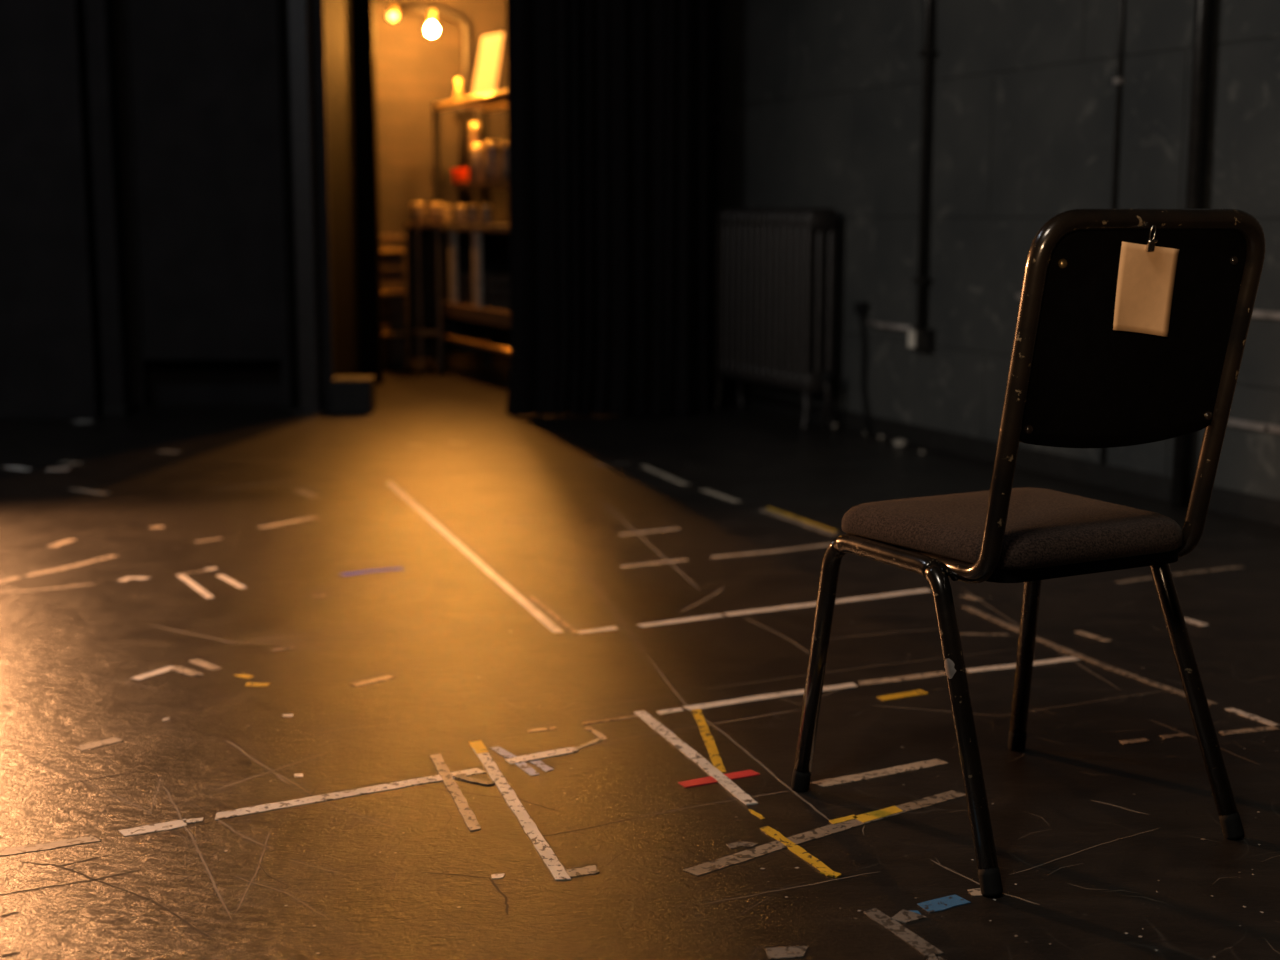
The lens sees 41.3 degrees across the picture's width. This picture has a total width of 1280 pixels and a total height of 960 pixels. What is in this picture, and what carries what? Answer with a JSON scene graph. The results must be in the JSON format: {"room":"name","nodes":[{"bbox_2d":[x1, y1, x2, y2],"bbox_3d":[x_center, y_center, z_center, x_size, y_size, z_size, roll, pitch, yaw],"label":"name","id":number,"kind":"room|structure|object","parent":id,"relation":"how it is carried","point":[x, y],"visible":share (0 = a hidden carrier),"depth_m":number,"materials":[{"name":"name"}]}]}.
{"room":"theater rehearsal room","nodes":[
{"label":"theater rehearsal room","id":0,"kind":"room"},
{"bbox_2d":[77,0,281,403],"bbox_3d":[-3.090,-1.996,7.744,3.020,3.300,0.120,0,9,0],"label":"wall","id":1,"kind":"structure","parent":0,"point":[167,381],"depth_m":7.91,"materials":[{"name":"black paint"}]},
{"bbox_2d":[277,0,361,409],"bbox_3d":[-1.515,-2.038,8.011,0.140,3.300,1.140,0,9,0],"label":"wall","id":2,"kind":"structure","parent":0,"point":[338,22],"depth_m":8.12,"materials":[{"name":"brown paint"}]},
{"bbox_2d":[352,0,383,383],"bbox_3d":[-1.465,-2.134,8.623,0.240,3.300,0.100,0,9,0],"label":"trim","id":3,"kind":"structure","parent":2,"relation":"attached to","point":[363,11],"depth_m":8.68,"materials":[{"name":"brown paint"}]},
{"bbox_2d":[375,0,509,367],"bbox_3d":[-1.291,-2.288,9.605,3.350,3.300,0.150,-4,10,-23],"label":"brick wall","id":4,"kind":"structure","parent":0,"point":[415,68],"depth_m":9.60,"materials":[{"name":"brick"}]},
{"bbox_2d":[382,0,398,19],"bbox_3d":[-1.384,-2.571,9.306,0.067,0.126,0.235,-5,10,-30],"label":"bulb","id":5,"kind":"object","parent":4,"relation":"attached to","point":[392,11],"visible":1,"depth_m":9.22,"materials":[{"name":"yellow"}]},
{"bbox_2d":[397,4,470,223],"bbox_3d":[-1.149,-2.032,9.576,0.417,1.237,0.078,-3,10,-21],"label":"pipe","id":6,"kind":"object","parent":4,"relation":"attached to","point":[443,12],"visible":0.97,"depth_m":9.58,"materials":[{"name":"metal"}]},
{"bbox_2d":[0,364,1279,959],"bbox_3d":[-0.950,0.054,5.323,9.100,0.001,13.500,0,9,0],"label":"floor","id":7,"kind":"structure","parent":0,"point":[1107,848],"depth_m":3.09,"materials":[{"name":"black paint"}]},
{"bbox_2d":[0,583,95,593],"bbox_3d":[-1.403,0.257,4.031,0.216,0.001,0.030,-5,10,-27],"label":"tape strip","id":8,"kind":"object","parent":7,"relation":"on","point":[87,584],"visible":1,"depth_m":4.02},
{"bbox_2d":[0,0,97,418],"bbox_3d":[-3.002,-1.797,7.122,1.300,3.100,0.030,0,9,0],"label":"stage flat","id":9,"kind":"object","parent":7,"relation":"on","point":[47,352],"visible":1,"depth_m":7.23,"materials":[{"name":"black fabric"}]},
{"bbox_2d":[0,835,100,855],"bbox_3d":[-0.840,0.515,2.389,0.155,0.001,0.030,-4,10,-25],"label":"tape strip","id":10,"kind":"object","parent":7,"relation":"on","point":[87,839],"visible":1,"depth_m":2.39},
{"bbox_2d":[24,555,117,576],"bbox_3d":[-1.432,0.216,4.290,0.036,0.001,0.294,5,10,29],"label":"tape strip","id":11,"kind":"object","parent":7,"relation":"on","point":[109,556],"visible":1,"depth_m":4.28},
{"bbox_2d":[68,488,110,494],"bbox_3d":[-1.762,0.036,5.438,0.180,0.001,0.036,7,11,36],"label":"scrap","id":12,"kind":"object","parent":7,"relation":"on","point":[75,489],"visible":1,"depth_m":5.43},
{"bbox_2d":[76,737,123,750],"bbox_3d":[-0.908,0.443,2.851,0.028,0.001,0.076,8,12,43],"label":"tape strip","id":13,"kind":"object","parent":7,"relation":"on","point":[104,742],"visible":1,"depth_m":2.85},
{"bbox_2d":[84,0,138,416],"bbox_3d":[-2.298,-1.824,7.295,0.097,3.100,0.220,0,9,0],"label":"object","id":14,"kind":"object","parent":7,"relation":"on","point":[116,404],"visible":1,"depth_m":7.31,"materials":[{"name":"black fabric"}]},
{"bbox_2d":[119,819,186,835],"bbox_3d":[-0.702,0.504,2.461,0.097,0.001,0.032,-5,10,-28],"label":"tape strip","id":15,"kind":"object","parent":7,"relation":"on","point":[177,823],"visible":1,"depth_m":2.46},
{"bbox_2d":[131,666,174,679],"bbox_3d":[-0.938,0.373,3.292,0.026,0.001,0.107,5,10,30],"label":"tape strip","id":16,"kind":"object","parent":7,"relation":"on","point":[165,669],"visible":1,"depth_m":3.29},
{"bbox_2d":[170,666,203,675],"bbox_3d":[-0.881,0.372,3.299,0.087,0.002,0.026,8,12,43],"label":"tape strip","id":17,"kind":"object","parent":7,"relation":"on","point":[180,669],"visible":1,"depth_m":3.30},
{"bbox_2d":[176,574,213,598],"bbox_3d":[-1.063,0.253,4.059,0.021,0.001,0.296,-5,10,-29],"label":"tape strip","id":18,"kind":"object","parent":7,"relation":"on","point":[183,577],"visible":1,"depth_m":4.05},
{"bbox_2d":[113,0,289,407],"bbox_3d":[-1.942,-1.859,7.518,0.745,3.100,0.030,0,9,0],"label":"stage flat","id":19,"kind":"object","parent":7,"relation":"on","point":[198,81],"visible":0.88,"depth_m":7.59,"materials":[{"name":"black fabric"}]},
{"bbox_2d":[187,659,221,670],"bbox_3d":[-0.858,0.364,3.351,0.025,0.001,0.096,-9,12,-43],"label":"scrap","id":20,"kind":"object","parent":7,"relation":"on","point":[201,663],"visible":1,"depth_m":3.35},
{"bbox_2d":[216,575,246,587],"bbox_3d":[-0.988,0.245,4.109,0.020,0.001,0.172,-6,11,-32],"label":"tape strip","id":21,"kind":"object","parent":7,"relation":"on","point":[223,577],"visible":1,"depth_m":4.11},
{"bbox_2d":[259,517,319,527],"bbox_3d":[-1.010,0.122,4.894,0.030,0.001,0.211,7,11,37],"label":"tape strip","id":22,"kind":"object","parent":7,"relation":"on","point":[308,518],"visible":1,"depth_m":4.89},
{"bbox_2d":[287,0,333,412],"bbox_3d":[-1.466,-1.866,7.400,0.172,3.150,0.150,0,9,0],"label":"door frame","id":23,"kind":"structure","parent":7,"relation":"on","point":[306,27],"depth_m":7.49,"materials":[{"name":"metal"}]},
{"bbox_2d":[215,768,485,819],"bbox_3d":[-0.441,0.480,2.611,0.436,0.001,0.029,-5,10,-29],"label":"tape strip","id":24,"kind":"object","parent":7,"relation":"on","point":[395,785],"visible":1,"depth_m":2.60,"materials":[{"name":"plastic"}]},
{"bbox_2d":[330,375,375,413],"bbox_3d":[-1.284,-0.383,7.620,0.180,0.152,0.204,-1,9,-3],"label":"wooden block","id":25,"kind":"object","parent":7,"relation":"on","point":[349,394],"visible":1,"depth_m":7.52,"materials":[{"name":"black paint"}]},
{"bbox_2d":[339,567,402,575],"bbox_3d":[-0.668,0.227,4.224,0.164,0.001,0.035,-5,10,-29],"label":"tape strip","id":26,"kind":"object","parent":7,"relation":"on","point":[398,568],"visible":1,"depth_m":4.22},
{"bbox_2d":[349,675,394,686],"bbox_3d":[-0.509,0.382,3.234,0.093,0.001,0.024,-8,12,-43],"label":"scrap","id":27,"kind":"object","parent":7,"relation":"on","point":[365,682],"visible":1,"depth_m":3.23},
{"bbox_2d":[380,235,407,371],"bbox_3d":[-1.519,-0.986,9.515,0.415,0.755,0.190,-4,10,-23],"label":"shelving unit","id":28,"kind":"object","parent":7,"relation":"on","point":[393,261],"visible":0.45,"depth_m":9.50,"materials":[{"name":"brown wood"}]},
{"bbox_2d":[403,222,443,375],"bbox_3d":[-1.186,-0.996,9.338,0.152,0.829,0.240,-4,10,-23],"label":"table","id":29,"kind":"object","parent":7,"relation":"on","point":[423,239],"visible":1,"depth_m":9.39,"materials":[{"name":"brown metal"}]},
{"bbox_2d":[410,203,425,221],"bbox_3d":[-1.200,-1.445,9.185,0.081,0.105,0.081,0,9,0],"label":"jar","id":30,"kind":"object","parent":29,"relation":"on","point":[417,210],"visible":1,"depth_m":9.15,"materials":[{"name":"glass"}]},
{"bbox_2d":[410,329,437,335],"bbox_3d":[-1.186,-0.813,9.367,0.110,0.020,0.200,-4,10,-23],"label":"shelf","id":31,"kind":"object","parent":29,"relation":"attached to","point":[413,332],"depth_m":9.30,"materials":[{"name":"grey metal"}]},
{"bbox_2d":[428,203,443,221],"bbox_3d":[-1.111,-1.456,9.255,0.081,0.105,0.081,0,9,0],"label":"jar","id":32,"kind":"object","parent":29,"relation":"on","point":[435,210],"visible":0.96,"depth_m":9.22,"materials":[{"name":"glass"}]},
{"bbox_2d":[430,753,480,830],"bbox_3d":[-0.287,0.478,2.623,0.020,0.002,0.363,-3,9,-16],"label":"tape strip","id":33,"kind":"object","parent":7,"relation":"on","point":[469,817],"visible":1,"depth_m":2.60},
{"bbox_2d":[432,90,510,370],"bbox_3d":[-0.671,-1.240,8.775,0.316,1.487,1.636,-4,10,-23],"label":"shelving rack","id":34,"kind":"object","parent":7,"relation":"on","point":[476,250],"visible":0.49,"depth_m":9.35,"materials":[{"name":"wood"}]},
{"bbox_2d":[442,205,451,223],"bbox_3d":[-1.069,-1.469,9.414,0.055,0.105,0.055,0,9,0],"label":"jar","id":35,"kind":"object","parent":34,"relation":"on","point":[447,211],"visible":0.85,"depth_m":9.39,"materials":[{"name":"glass"}]},
{"bbox_2d":[454,79,463,99],"bbox_3d":[-0.981,-2.106,9.204,0.052,0.130,0.052,0,9,0],"label":"bottle","id":36,"kind":"object","parent":34,"relation":"on","point":[458,94],"visible":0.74,"depth_m":9.19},
{"bbox_2d":[452,169,468,182],"bbox_3d":[-0.993,-1.686,9.424,0.076,0.078,0.096,-4,10,-23],"label":"box","id":37,"kind":"object","parent":34,"relation":"on","point":[459,175],"visible":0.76,"depth_m":9.39,"materials":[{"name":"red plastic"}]},
{"bbox_2d":[456,205,465,224],"bbox_3d":[-0.967,-1.433,9.183,0.055,0.105,0.055,0,9,0],"label":"jar","id":38,"kind":"object","parent":34,"relation":"on","point":[460,209],"visible":1,"depth_m":9.16,"materials":[{"name":"glass"}]},
{"bbox_2d":[468,205,477,224],"bbox_3d":[-0.885,-1.403,8.997,0.055,0.105,0.055,0,9,0],"label":"jar","id":39,"kind":"object","parent":34,"relation":"on","point":[472,209],"visible":1,"depth_m":8.98,"materials":[{"name":"glass"}]},
{"bbox_2d":[468,145,484,181],"bbox_3d":[-0.881,-1.718,9.237,0.100,0.200,0.100,0,9,0],"label":"jar","id":40,"kind":"object","parent":34,"relation":"on","point":[476,152],"visible":0.71,"depth_m":9.20,"materials":[{"name":"glass"}]},
{"bbox_2d":[469,123,480,144],"bbox_3d":[-0.918,-1.819,9.459,0.064,0.330,0.064,0,9,0],"label":"jar","id":41,"kind":"object","parent":40,"relation":"on","point":[474,128],"visible":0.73,"depth_m":9.42,"materials":[{"name":"glass"}]},
{"bbox_2d":[460,273,509,307],"bbox_3d":[-0.794,-1.020,9.120,0.216,0.165,0.456,-4,10,-23],"label":"crate","id":42,"kind":"object","parent":34,"relation":"on","point":[496,294],"visible":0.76,"depth_m":8.92,"materials":[{"name":"brown wood"}]},
{"bbox_2d":[482,205,491,224],"bbox_3d":[-0.791,-1.370,8.784,0.055,0.105,0.055,0,9,0],"label":"jar","id":43,"kind":"object","parent":34,"relation":"on","point":[486,209],"visible":0.92,"depth_m":8.76,"materials":[{"name":"glass"}]},
{"bbox_2d":[472,33,503,95],"bbox_3d":[-0.797,-2.162,8.889,0.172,0.340,0.050,0,9,0],"label":"sheet","id":44,"kind":"object","parent":34,"relation":"on","point":[486,75],"visible":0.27,"depth_m":8.87,"materials":[{"name":"white paper"}]},
{"bbox_2d":[484,141,501,180],"bbox_3d":[-0.778,-1.682,8.978,0.093,0.210,0.093,0,9,0],"label":"jar","id":45,"kind":"object","parent":34,"relation":"on","point":[492,150],"visible":0.89,"depth_m":8.94,"materials":[{"name":"glass"}]},
{"bbox_2d":[501,143,507,179],"bbox_3d":[-0.668,-1.633,8.731,0.093,0.190,0.093,0,9,0],"label":"jar","id":46,"kind":"object","parent":34,"relation":"on","point":[504,151],"visible":0.36,"depth_m":8.70,"materials":[{"name":"glass"}]},
{"bbox_2d":[452,774,494,785],"bbox_3d":[-0.262,0.471,2.666,0.076,0.002,0.018,6,11,34],"label":"scrap","id":47,"kind":"object","parent":7,"relation":"on","point":[458,776],"visible":1,"depth_m":2.66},
{"bbox_2d":[385,482,562,632],"bbox_3d":[-0.504,0.165,4.618,0.025,0.001,2.149,-3,9,-18],"label":"tape strip","id":48,"kind":"object","parent":7,"relation":"on","point":[542,618],"visible":1,"depth_m":4.29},
{"bbox_2d":[469,740,487,753],"bbox_3d":[-0.269,0.445,2.830,0.022,0.002,0.068,-3,9,-17],"label":"scrap","id":49,"kind":"object","parent":7,"relation":"on","point":[479,747],"visible":1,"depth_m":2.83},
{"bbox_2d":[490,746,538,775],"bbox_3d":[-0.203,0.456,2.764,0.021,0.001,0.162,-5,10,-28],"label":"tape strip","id":50,"kind":"object","parent":7,"relation":"on","point":[529,770],"visible":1,"depth_m":2.75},
{"bbox_2d":[472,748,570,879],"bbox_3d":[-0.188,0.488,2.557,0.022,0.002,0.608,-3,9,-16],"label":"tape strip","id":51,"kind":"object","parent":7,"relation":"on","point":[556,868],"visible":1,"depth_m":2.49,"materials":[{"name":"plastic"}]},
{"bbox_2d":[505,747,578,763],"bbox_3d":[-0.161,0.452,2.791,0.128,0.002,0.028,-5,10,-31],"label":"tape strip","id":52,"kind":"object","parent":7,"relation":"on","point":[540,755],"visible":1,"depth_m":2.79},
{"bbox_2d":[530,760,553,771],"bbox_3d":[-0.157,0.460,2.737,0.018,0.001,0.058,-5,10,-29],"label":"scrap","id":53,"kind":"object","parent":7,"relation":"on","point":[538,763],"visible":1,"depth_m":2.74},
{"bbox_2d":[529,596,579,633],"bbox_3d":[-0.193,0.298,3.770,0.016,0.001,0.374,-3,9,-19],"label":"tape strip","id":54,"kind":"object","parent":7,"relation":"on","point":[549,611],"visible":1,"depth_m":3.77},
{"bbox_2d":[565,865,598,876],"bbox_3d":[-0.078,0.529,2.299,0.048,0.001,0.028,-4,10,-23],"label":"scrap","id":55,"kind":"object","parent":7,"relation":"on","point":[588,870],"visible":1,"depth_m":2.30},
{"bbox_2d":[574,727,607,749],"bbox_3d":[-0.080,0.438,2.880,0.050,0.001,0.126,1,9,8],"label":"tape strip","id":56,"kind":"object","parent":7,"relation":"on","point":[600,735],"visible":1,"depth_m":2.88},
{"bbox_2d":[573,626,617,633],"bbox_3d":[-0.093,0.321,3.627,0.101,0.001,0.024,-5,10,-27],"label":"tape strip","id":57,"kind":"object","parent":7,"relation":"on","point":[613,627],"visible":1,"depth_m":3.62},
{"bbox_2d":[582,715,638,724],"bbox_3d":[-0.053,0.421,2.987,0.112,0.001,0.015,-4,10,-26],"label":"scrap","id":58,"kind":"object","parent":7,"relation":"on","point":[631,716],"visible":1,"depth_m":2.99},
{"bbox_2d":[619,527,679,535],"bbox_3d":[0.028,0.144,4.752,0.200,0.001,0.028,-5,10,-30],"label":"tape strip","id":59,"kind":"object","parent":7,"relation":"on","point":[676,528],"visible":1,"depth_m":4.75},
{"bbox_2d":[621,559,687,567],"bbox_3d":[0.037,0.212,4.321,0.198,0.001,0.028,-5,10,-27],"label":"tape strip","id":60,"kind":"object","parent":7,"relation":"on","point":[677,560],"visible":1,"depth_m":4.32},
{"bbox_2d":[640,465,689,484],"bbox_3d":[0.080,-0.017,5.780,0.032,0.001,0.450,-3,9,-18],"label":"tape strip","id":61,"kind":"object","parent":7,"relation":"on","point":[646,467],"visible":1,"depth_m":5.76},
{"bbox_2d":[656,707,683,714],"bbox_3d":[0.054,0.413,3.040,0.054,0.001,0.023,-5,10,-31],"label":"scrap","id":62,"kind":"object","parent":7,"relation":"on","point":[661,712],"visible":1,"depth_m":3.04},
{"bbox_2d":[637,614,723,626],"bbox_3d":[0.090,0.307,3.714,0.211,0.001,0.028,-5,10,-28],"label":"tape strip","id":63,"kind":"object","parent":7,"relation":"on","point":[714,615],"visible":1,"depth_m":3.71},
{"bbox_2d":[634,711,757,804],"bbox_3d":[0.084,0.450,2.797,0.023,0.002,0.509,-3,9,-19],"label":"tape strip","id":64,"kind":"object","parent":7,"relation":"on","point":[728,784],"visible":1,"depth_m":2.77,"materials":[{"name":"plastic"}]},
{"bbox_2d":[692,709,726,771],"bbox_3d":[0.115,0.438,2.878,0.018,0.001,0.351,-1,9,-5],"label":"tape strip","id":65,"kind":"object","parent":7,"relation":"on","point":[710,744],"visible":1,"depth_m":2.86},
{"bbox_2d":[678,769,759,787],"bbox_3d":[0.124,0.470,2.676,0.135,0.002,0.027,-5,10,-27],"label":"tape strip","id":66,"kind":"object","parent":7,"relation":"on","point":[746,773],"visible":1,"depth_m":2.67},
{"bbox_2d":[701,489,741,501],"bbox_3d":[0.253,0.049,5.356,0.030,0.001,0.258,-4,10,-22],"label":"tape strip","id":67,"kind":"object","parent":7,"relation":"on","point":[704,490],"visible":1,"depth_m":5.36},
{"bbox_2d":[726,841,757,848],"bbox_3d":[0.144,0.514,2.396,0.044,0.001,0.025,-1,9,-9],"label":"scrap","id":68,"kind":"object","parent":7,"relation":"on","point":[740,843],"visible":1,"depth_m":2.40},
{"bbox_2d":[710,543,829,557],"bbox_3d":[0.352,0.187,4.477,0.384,0.001,0.033,-5,10,-27],"label":"tape strip","id":69,"kind":"object","parent":7,"relation":"on","point":[821,545],"visible":0.97,"depth_m":4.47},
{"bbox_2d":[683,683,857,709],"bbox_3d":[0.244,0.398,3.134,0.363,0.001,0.030,-4,10,-26],"label":"tape strip","id":70,"kind":"object","parent":7,"relation":"on","point":[848,685],"visible":0.89,"depth_m":3.12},
{"bbox_2d":[713,208,837,431],"bbox_3d":[0.580,-0.705,7.272,0.166,0.904,0.943,-4,10,-23],"label":"radiator","id":71,"kind":"object","parent":7,"relation":"on","point":[775,269],"visible":1,"depth_m":7.10,"materials":[{"name":"metal"}]},
{"bbox_2d":[765,946,807,959],"bbox_3d":[0.179,0.569,2.047,0.056,0.001,0.030,-2,9,-9],"label":"scrap","id":72,"kind":"object","parent":7,"relation":"on","point":[795,951],"visible":1,"depth_m":2.05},
{"bbox_2d":[760,826,832,875],"bbox_3d":[0.220,0.517,2.376,0.019,0.002,0.197,-4,10,-24],"label":"tape strip","id":73,"kind":"object","parent":7,"relation":"on","point":[799,851],"visible":1,"depth_m":2.38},
{"bbox_2d":[759,509,839,535],"bbox_3d":[0.454,0.121,4.900,0.029,0.001,0.446,-4,10,-23],"label":"tape strip","id":74,"kind":"object","parent":7,"relation":"on","point":[822,530],"visible":1,"depth_m":4.89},
{"bbox_2d":[683,790,965,875],"bbox_3d":[0.280,0.505,2.456,0.539,0.001,0.033,-7,11,-37],"label":"tape strip","id":75,"kind":"object","parent":7,"relation":"on","point":[767,848],"visible":0.98,"depth_m":2.42,"materials":[{"name":"plastic"}]},
{"bbox_2d":[723,589,931,615],"bbox_3d":[0.438,0.279,3.891,0.552,0.001,0.029,-4,10,-27],"label":"tape strip","id":76,"kind":"object","parent":7,"relation":"on","point":[920,590],"visible":0.91,"depth_m":3.88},
{"bbox_2d":[829,815,857,823],"bbox_3d":[0.299,0.498,2.494,0.050,0.002,0.015,-5,10,-31],"label":"scrap","id":77,"kind":"object","parent":7,"relation":"on","point":[843,819],"visible":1,"depth_m":2.49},
{"bbox_2d":[853,805,902,822],"bbox_3d":[0.354,0.495,2.517,0.087,0.002,0.027,-6,11,-35],"label":"tape strip","id":78,"kind":"object","parent":7,"relation":"on","point":[869,816],"visible":1,"depth_m":2.51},
{"bbox_2d":[810,758,947,786],"bbox_3d":[0.382,0.466,2.704,0.252,0.001,0.029,-5,10,-28],"label":"tape strip","id":79,"kind":"object","parent":7,"relation":"on","point":[934,762],"visible":0.98,"depth_m":2.70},
{"bbox_2d":[858,671,945,684],"bbox_3d":[0.502,0.380,3.252,0.197,0.001,0.029,-4,10,-22],"label":"tape strip","id":80,"kind":"object","parent":7,"relation":"on","point":[940,673],"visible":0.96,"depth_m":3.25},
{"bbox_2d":[877,690,928,700],"bbox_3d":[0.485,0.397,3.140,0.102,0.001,0.028,-5,10,-27],"label":"tape strip","id":81,"kind":"object","parent":7,"relation":"on","point":[915,692],"visible":1,"depth_m":3.14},
{"bbox_2d":[864,908,943,955],"bbox_3d":[0.324,0.559,2.106,0.024,0.001,0.149,-4,10,-24],"label":"tape strip","id":82,"kind":"object","parent":7,"relation":"on","point":[908,936],"visible":1,"depth_m":2.10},
{"bbox_2d":[890,910,926,923],"bbox_3d":[0.340,0.553,2.147,0.035,0.002,0.035,6,11,35],"label":"scrap","id":83,"kind":"object","parent":7,"relation":"on","point":[904,916],"visible":1,"depth_m":2.15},
{"bbox_2d":[917,895,970,912],"bbox_3d":[0.390,0.546,2.192,0.066,0.001,0.032,-5,10,-31],"label":"tape strip","id":84,"kind":"object","parent":7,"relation":"on","point":[939,904],"visible":1,"depth_m":2.19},
{"bbox_2d":[966,657,1080,672],"bbox_3d":[0.756,0.364,3.352,0.260,0.001,0.028,-4,10,-22],"label":"tape strip","id":85,"kind":"object","parent":7,"relation":"on","point":[1065,659],"visible":0.86,"depth_m":3.35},
{"bbox_2d":[791,209,1265,896],"bbox_3d":[0.549,0.060,2.448,0.467,0.890,0.507,-5,10,-28],"label":"chair","id":86,"kind":"object","parent":7,"relation":"on","point":[1075,380],"visible":1,"depth_m":2.27,"materials":[{"name":"black metal"}]},
{"bbox_2d":[1145,225,1157,250],"bbox_3d":[0.648,-0.306,2.154,0.014,0.034,0.011,-5,10,-28],"label":"clip","id":87,"kind":"object","parent":86,"relation":"attached to","point":[1150,245],"visible":1,"depth_m":2.15,"materials":[{"name":"metal"}]},
{"bbox_2d":[1113,242,1179,336],"bbox_3d":[0.647,-0.244,2.179,0.102,0.124,0.019,-5,10,-31],"label":"note card","id":88,"kind":"object","parent":87,"relation":"attached to","point":[1146,279],"visible":1,"depth_m":2.18,"materials":[{"name":"paper"}]},
{"bbox_2d":[961,606,1217,704],"bbox_3d":[0.877,0.347,3.460,0.038,0.001,0.838,-4,10,-21],"label":"tape strip","id":89,"kind":"object","parent":7,"relation":"on","point":[978,612],"visible":0.85,"depth_m":3.40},
{"bbox_2d":[1076,631,1111,640],"bbox_3d":[0.953,0.329,3.576,0.018,0.001,0.094,-5,10,-28],"label":"scrap","id":90,"kind":"object","parent":7,"relation":"on","point":[1079,632],"visible":1,"depth_m":3.57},
{"bbox_2d":[1120,738,1148,743],"bbox_3d":[0.833,0.440,2.865,0.052,0.001,0.017,-3,9,-17],"label":"scrap","id":91,"kind":"object","parent":7,"relation":"on","point":[1142,739],"visible":1,"depth_m":2.86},
{"bbox_2d":[1115,566,1244,582],"bbox_3d":[1.331,0.232,4.191,0.406,0.001,0.028,-4,10,-26],"label":"tape strip","id":92,"kind":"object","parent":7,"relation":"on","point":[1233,567],"visible":0.82,"depth_m":4.21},
{"bbox_2d":[1219,726,1279,734],"bbox_3d":[1.048,0.431,2.925,0.117,0.001,0.020,-3,9,-17],"label":"tape strip","id":93,"kind":"object","parent":7,"relation":"on","point":[1248,730],"visible":1,"depth_m":2.92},
{"bbox_2d":[1226,708,1279,725],"bbox_3d":[1.082,0.418,3.005,0.021,0.001,0.115,-4,10,-26],"label":"tape strip","id":94,"kind":"object","parent":7,"relation":"on","point":[1254,717],"visible":1,"depth_m":3.00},
{"bbox_2d":[710,0,729,401],"bbox_3d":[0.154,-1.989,7.702,0.570,3.300,0.060,-4,10,-23],"label":"wall partition","id":95,"kind":"structure","parent":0,"point":[720,132],"depth_m":7.83,"materials":[{"name":"black fabric"}]},
{"bbox_2d":[726,0,1279,499],"bbox_3d":[1.587,-1.614,5.313,0.163,3.295,13.795,-4,10,-23],"label":"wall","id":96,"kind":"structure","parent":0,"point":[825,96],"depth_m":6.07,"materials":[{"name":"paint"}]},
{"bbox_2d":[854,302,869,433],"bbox_3d":[0.902,-0.449,6.805,0.058,0.519,0.127,-4,10,-23],"label":"loose cable","id":97,"kind":"object","parent":96,"relation":"hanging from","point":[860,308],"visible":1,"depth_m":6.81,"materials":[{"name":"black rubber"}]},
{"bbox_2d":[867,320,913,330],"bbox_3d":[0.974,-0.603,6.640,0.027,0.026,0.324,-4,10,-22],"label":"pipe","id":98,"kind":"object","parent":96,"relation":"attached to","point":[869,322],"visible":0.98,"depth_m":6.62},
{"bbox_2d":[908,327,935,351],"bbox_3d":[1.062,-0.530,6.422,0.058,0.085,0.110,-4,10,-23],"label":"wall socket","id":99,"kind":"object","parent":96,"relation":"attached to","point":[923,340],"visible":0.95,"depth_m":6.39,"materials":[{"name":"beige plastic"}]},
{"bbox_2d":[914,0,938,330],"bbox_3d":[1.065,-1.976,6.199,0.050,2.860,0.060,-4,10,-23],"label":"conduit","id":100,"kind":"object","parent":96,"relation":"attached to","point":[927,53],"visible":1,"depth_m":6.31,"materials":[{"name":"metal"}]},
{"bbox_2d":[724,386,1279,526],"bbox_3d":[1.506,-0.015,5.529,0.014,0.075,13.800,-4,10,-23],"label":"baseboard","id":101,"kind":"structure","parent":96,"relation":"attached to","point":[1252,507],"depth_m":5.83,"materials":[{"name":"black paint"}]},
{"bbox_2d":[1100,0,1125,463],"bbox_3d":[1.502,-1.645,5.271,0.022,3.225,0.032,-4,10,-23],"label":"cable conduit","id":102,"kind":"object","parent":96,"relation":"attached to","point":[1119,80],"visible":0.52,"depth_m":5.34,"materials":[{"name":"metal"}]},
{"bbox_2d":[1016,293,1279,319],"bbox_3d":[1.646,-0.515,5.115,0.024,0.022,1.698,-4,10,-23],"label":"wall rail","id":103,"kind":"object","parent":96,"relation":"attached to","point":[1264,314],"visible":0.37,"depth_m":4.82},
{"bbox_2d":[1170,0,1212,507],"bbox_3d":[1.640,-1.549,4.901,0.075,3.300,0.080,-4,10,-23],"label":"pipe","id":104,"kind":"object","parent":96,"relation":"attached to","point":[1202,17],"visible":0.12,"depth_m":4.97,"materials":[{"name":"metal"}]},
{"bbox_2d":[1227,418,1279,433],"bbox_3d":[1.790,-0.147,4.839,0.024,0.022,1.034,-4,10,-23],"label":"wall rail","id":105,"kind":"object","parent":96,"relation":"attached to","point":[1233,422],"visible":0.35,"depth_m":4.88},
{"bbox_3d":[-0.950,-3.255,4.803,9.100,0.100,13.500,0,9,0],"label":"ceiling","id":106,"kind":"structure","parent":0,"visible":0},
{"bbox_2d":[427,0,436,35],"bbox_3d":[-1.106,-3.099,8.927,0.058,1.488,0.058,0,9,0],"label":"pendant lamp","id":107,"kind":"object","parent":106,"relation":"hanging from","point":[431,29],"visible":1,"depth_m":9.02,"materials":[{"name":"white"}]},
{"bbox_2d":[428,9,435,22],"bbox_3d":[-1.106,-2.462,9.027,0.040,0.072,0.040,0,9,0],"label":"socket","id":108,"kind":"object","parent":107,"relation":"attached to","point":[431,13],"depth_m":9.01,"materials":[{"name":"gold metal"}]},
{"bbox_3d":[-0.150,-3.378,6.991,1.200,0.335,0.060,0,9,0],"label":"track","id":109,"kind":"object","parent":106,"relation":"hanging from","visible":0},
{"bbox_2d":[506,0,711,416],"bbox_3d":[-0.122,-1.744,7.245,0.920,2.951,0.229,-1,9,-9],"label":"stage curtain","id":110,"kind":"object","parent":109,"relation":"hanging from","point":[609,101],"visible":1,"depth_m":7.34,"materials":[{"name":"black fabric"}]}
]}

